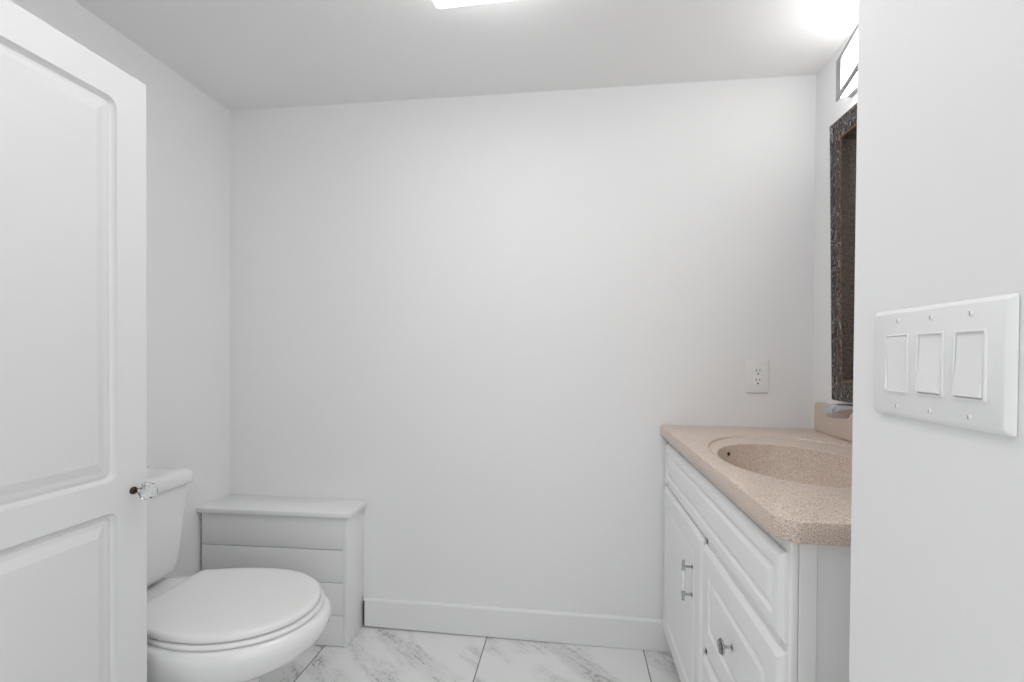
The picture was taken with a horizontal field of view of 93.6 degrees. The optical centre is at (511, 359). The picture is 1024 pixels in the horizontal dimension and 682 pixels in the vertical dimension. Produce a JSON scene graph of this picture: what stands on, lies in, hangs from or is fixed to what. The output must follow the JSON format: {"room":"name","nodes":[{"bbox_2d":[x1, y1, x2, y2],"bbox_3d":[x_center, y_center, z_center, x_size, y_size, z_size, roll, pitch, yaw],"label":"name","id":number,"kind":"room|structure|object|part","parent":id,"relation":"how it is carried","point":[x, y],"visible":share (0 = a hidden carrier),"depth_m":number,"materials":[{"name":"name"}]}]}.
{"room":"bathroom","nodes":[
{"label":"bathroom","id":0,"kind":"room"},
{"bbox_2d":[10,0,229,577],"bbox_3d":[-1.424,0.027,1.280,0.120,2.240,1.743,0,1,7],"label":"wall","id":1,"kind":"structure","parent":0,"point":[188,131],"depth_m":1.88,"materials":[{"name":"white paint"}]},
{"bbox_2d":[0,0,157,681],"bbox_3d":[-0.917,0.247,0.781,0.092,1.793,0.747,0,1,8],"label":"door","id":2,"kind":"structure","parent":1,"relation":"attached to","point":[75,490],"depth_m":0.98,"materials":[{"name":"white paint"}]},
{"bbox_3d":[-0.870,0.304,1.116,0.022,0.017,0.017,0,1,7],"label":"knob","id":3,"kind":"part","parent":2,"relation":"part of","materials":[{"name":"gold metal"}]},
{"bbox_2d":[75,0,858,110],"bbox_3d":[-0.188,-1.120,0.861,2.660,0.080,2.483,0,1,7],"label":"ceiling","id":4,"kind":"structure","parent":0,"point":[241,54],"depth_m":1.65,"materials":[{"name":"white paint"}]},
{"bbox_2d":[433,0,505,8],"bbox_3d":[-0.127,-1.038,0.933,0.338,0.084,0.848,0,1,10],"label":"ceiling light","id":5,"kind":"object","parent":4,"relation":"attached to","point":[440,4],"visible":1,"depth_m":1.35,"materials":[{"name":"white paint"}]},
{"bbox_2d":[260,626,680,681],"bbox_3d":[-0.203,1.190,0.885,2.660,0.060,2.483,0,1,7],"label":"floor","id":6,"kind":"structure","parent":0,"point":[375,654],"depth_m":1.83,"materials":[{"name":"tile"}]},
{"bbox_2d":[147,467,330,681],"bbox_3d":[-0.938,0.759,1.427,0.804,0.780,0.430,0,1,7],"label":"toilet","id":7,"kind":"object","parent":6,"relation":"on","point":[229,624],"visible":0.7,"depth_m":1.34,"materials":[{"name":"white ceramic"}]},
{"bbox_3d":[-1.218,0.571,1.461,0.215,0.314,0.373,0,1,7],"label":"tank","id":8,"kind":"part","parent":7,"relation":"part of","materials":[{"name":"white ceramic"}]},
{"bbox_3d":[-1.216,0.390,1.459,0.238,0.046,0.384,0,1,7],"label":"tank lid","id":9,"kind":"part","parent":7,"relation":"part of","materials":[{"name":"white ceramic"}]},
{"bbox_3d":[-0.809,0.704,1.410,0.479,0.022,0.398,0,1,7],"label":"lid","id":10,"kind":"part","parent":7,"relation":"part of","materials":[{"name":"white plastic"}]},
{"bbox_3d":[-0.796,0.725,1.409,0.474,0.012,0.410,0,1,7],"label":"seat","id":11,"kind":"part","parent":7,"relation":"part of","materials":[{"name":"white plastic"}]},
{"bbox_3d":[-0.913,0.940,1.426,0.752,0.419,0.430,0,1,7],"label":"bowl","id":12,"kind":"part","parent":7,"relation":"part of","materials":[{"name":"white ceramic"}]},
{"bbox_2d":[196,495,366,647],"bbox_3d":[-0.953,0.873,2.010,0.644,0.539,0.192,0,1,7],"label":"storage box","id":13,"kind":"object","parent":6,"relation":"on","point":[321,539],"visible":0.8,"depth_m":1.94,"materials":[{"name":"white wood"}]},
{"bbox_3d":[-0.654,0.885,1.989,0.015,0.520,0.160,0,1,7],"label":"panel","id":14,"kind":"part","parent":13,"relation":"part of","materials":[{"name":"white wood"}]},
{"bbox_2d":[663,442,850,681],"bbox_3d":[0.784,0.732,1.331,0.579,0.857,1.070,0,1,7],"label":"vanity cabinet","id":15,"kind":"object","parent":6,"relation":"on","point":[742,602],"visible":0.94,"depth_m":1.03,"materials":[{"name":"white wood"}]},
{"bbox_3d":[0.568,0.781,1.617,0.015,0.567,0.552,0,1,7],"label":"door","id":16,"kind":"part","parent":15,"relation":"part of","materials":[{"name":"white paint"}]},
{"bbox_3d":[0.522,0.659,1.436,0.032,0.125,0.013,0,1,7],"label":"handle","id":17,"kind":"part","parent":15,"relation":"part of","materials":[{"name":"silver metal"}]},
{"bbox_3d":[0.501,0.944,1.089,0.013,0.253,0.500,0,1,7],"label":"drawer","id":18,"kind":"part","parent":15,"relation":"part of","materials":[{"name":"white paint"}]},
{"bbox_3d":[0.479,0.646,1.083,0.032,0.036,0.036,0,1,7],"label":"knob","id":19,"kind":"part","parent":15,"relation":"part of","materials":[{"name":"silver metal"}]},
{"bbox_3d":[0.539,0.408,1.357,0.013,0.158,1.052,0,1,7],"label":"drawer","id":20,"kind":"part","parent":15,"relation":"part of","materials":[{"name":"white paint"}]},
{"bbox_3d":[0.551,0.686,1.359,0.014,0.768,1.070,0,1,7],"label":"frame","id":21,"kind":"part","parent":15,"relation":"part of","materials":[{"name":"white paint"}]},
{"bbox_3d":[0.503,0.650,1.086,0.013,0.277,0.500,0,1,7],"label":"drawer","id":22,"kind":"part","parent":15,"relation":"part of","materials":[{"name":"white paint"}]},
{"bbox_2d":[660,402,852,545],"bbox_3d":[0.796,0.292,1.319,0.560,0.266,1.114,0,1,7],"label":"countertop","id":23,"kind":"structure","parent":15,"relation":"on","point":[796,483],"depth_m":1.38,"materials":[{"name":"stone"}]},
{"bbox_2d":[825,404,852,418],"bbox_3d":[0.931,0.175,1.267,0.186,0.180,0.058,0,1,7],"label":"faucet","id":24,"kind":"object","parent":23,"relation":"on","point":[840,411],"visible":0.12,"depth_m":1.26,"materials":[{"name":"silver metal"}]},
{"bbox_3d":[0.748,0.738,0.803,0.518,0.857,0.016,0,1,7],"label":"panel","id":25,"kind":"part","parent":15,"relation":"part of","materials":[{"name":"white paint"}]},
{"bbox_2d":[230,74,815,617],"bbox_3d":[-0.047,0.028,2.045,2.660,2.240,0.120,0,1,7],"label":"wall","id":26,"kind":"structure","parent":0,"point":[477,322],"depth_m":1.98,"materials":[{"name":"white paint"}]},
{"bbox_2d":[363,597,670,651],"bbox_3d":[0.017,1.087,1.979,1.314,0.124,0.014,0,1,7],"label":"baseboard","id":27,"kind":"structure","parent":26,"relation":"attached to","point":[591,629],"depth_m":1.97,"materials":[{"name":"white paint"}]},
{"bbox_2d":[746,360,768,392],"bbox_3d":[0.948,0.065,1.855,0.082,0.128,0.009,0,1,7],"label":"power outlet","id":28,"kind":"object","parent":26,"relation":"attached to","point":[757,371],"visible":1,"depth_m":1.85,"materials":[{"name":"white plastic"}]},
{"bbox_2d":[753,368,762,384],"bbox_3d":[0.947,0.065,1.852,0.035,0.067,0.002,0,1,7],"label":"socket","id":29,"kind":"object","parent":28,"relation":"attached to","point":[757,372],"depth_m":1.85,"materials":[{"name":"white plastic"}]},
{"bbox_2d":[812,34,856,428],"bbox_3d":[1.121,0.045,1.164,0.120,2.240,1.336,0,1,7],"label":"wall","id":30,"kind":"structure","parent":0,"point":[828,111],"depth_m":1.76,"materials":[{"name":"white paint"}]},
{"bbox_2d":[814,402,852,441],"bbox_3d":[1.060,0.214,1.253,0.020,0.106,1.052,0,1,7],"label":"backsplash","id":31,"kind":"structure","parent":30,"relation":"attached to","point":[839,428],"depth_m":1.66,"materials":[{"name":"stone"}]},
{"bbox_2d":[830,103,856,402],"bbox_3d":[1.051,-0.324,1.285,0.053,0.926,0.694,0,1,7],"label":"wall mirror","id":32,"kind":"object","parent":30,"relation":"attached to","point":[843,133],"visible":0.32,"depth_m":1.56,"materials":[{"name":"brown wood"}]},
{"bbox_3d":[1.036,-0.324,1.287,0.021,0.799,0.566,0,1,7],"label":"bead trim","id":33,"kind":"part","parent":32,"relation":"part of","materials":[{"name":"brown"}]},
{"bbox_2d":[851,134,856,363],"bbox_3d":[1.066,-0.323,1.283,0.018,0.806,0.574,0,1,7],"label":"mirror glass","id":34,"kind":"object","parent":32,"relation":"attached to","point":[853,136],"depth_m":1.55,"materials":[{"name":"white"}]},
{"bbox_2d":[836,24,857,101],"bbox_3d":[1.032,-0.919,1.282,0.100,0.132,0.632,0,1,7],"label":"vanity light","id":35,"kind":"object","parent":30,"relation":"attached to","point":[847,62],"visible":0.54,"depth_m":1.51,"materials":[{"name":"white glass"}]},
{"bbox_3d":[1.027,-0.922,1.283,0.077,0.118,0.626,0,1,7],"label":"lamp shade","id":36,"kind":"part","parent":35,"relation":"part of","materials":[{"name":"white glass"}]},
{"bbox_3d":[1.074,-0.922,1.277,0.017,0.116,0.630,0,1,7],"label":"plate","id":37,"kind":"part","parent":35,"relation":"part of","materials":[{"name":"silver metal"}]},
{"bbox_2d":[849,0,1023,681],"bbox_3d":[0.716,0.052,0.236,0.691,2.240,0.607,0,1,7],"label":"wall","id":38,"kind":"structure","parent":0,"point":[937,578],"depth_m":0.45,"materials":[{"name":"white paint"}]},
{"bbox_2d":[873,293,1019,436],"bbox_3d":[0.390,0.003,0.450,0.010,0.110,0.171,0,1,7],"label":"light switch","id":39,"kind":"object","parent":38,"relation":"attached to","point":[951,363],"visible":1,"depth_m":0.42,"materials":[{"name":"white plastic"}]},
{"bbox_3d":[0.393,0.004,0.492,0.003,0.059,0.034,0,1,7],"label":"rocker frame","id":40,"kind":"part","parent":39,"relation":"part of","materials":[{"name":"white plastic"}]},
{"bbox_3d":[0.388,0.004,0.447,0.003,0.059,0.034,0,1,7],"label":"rocker frame","id":41,"kind":"part","parent":39,"relation":"part of","materials":[{"name":"white plastic"}]},
{"bbox_3d":[0.382,0.004,0.402,0.003,0.059,0.034,0,1,7],"label":"rocker frame","id":42,"kind":"part","parent":39,"relation":"part of","materials":[{"name":"white plastic"}]}
]}

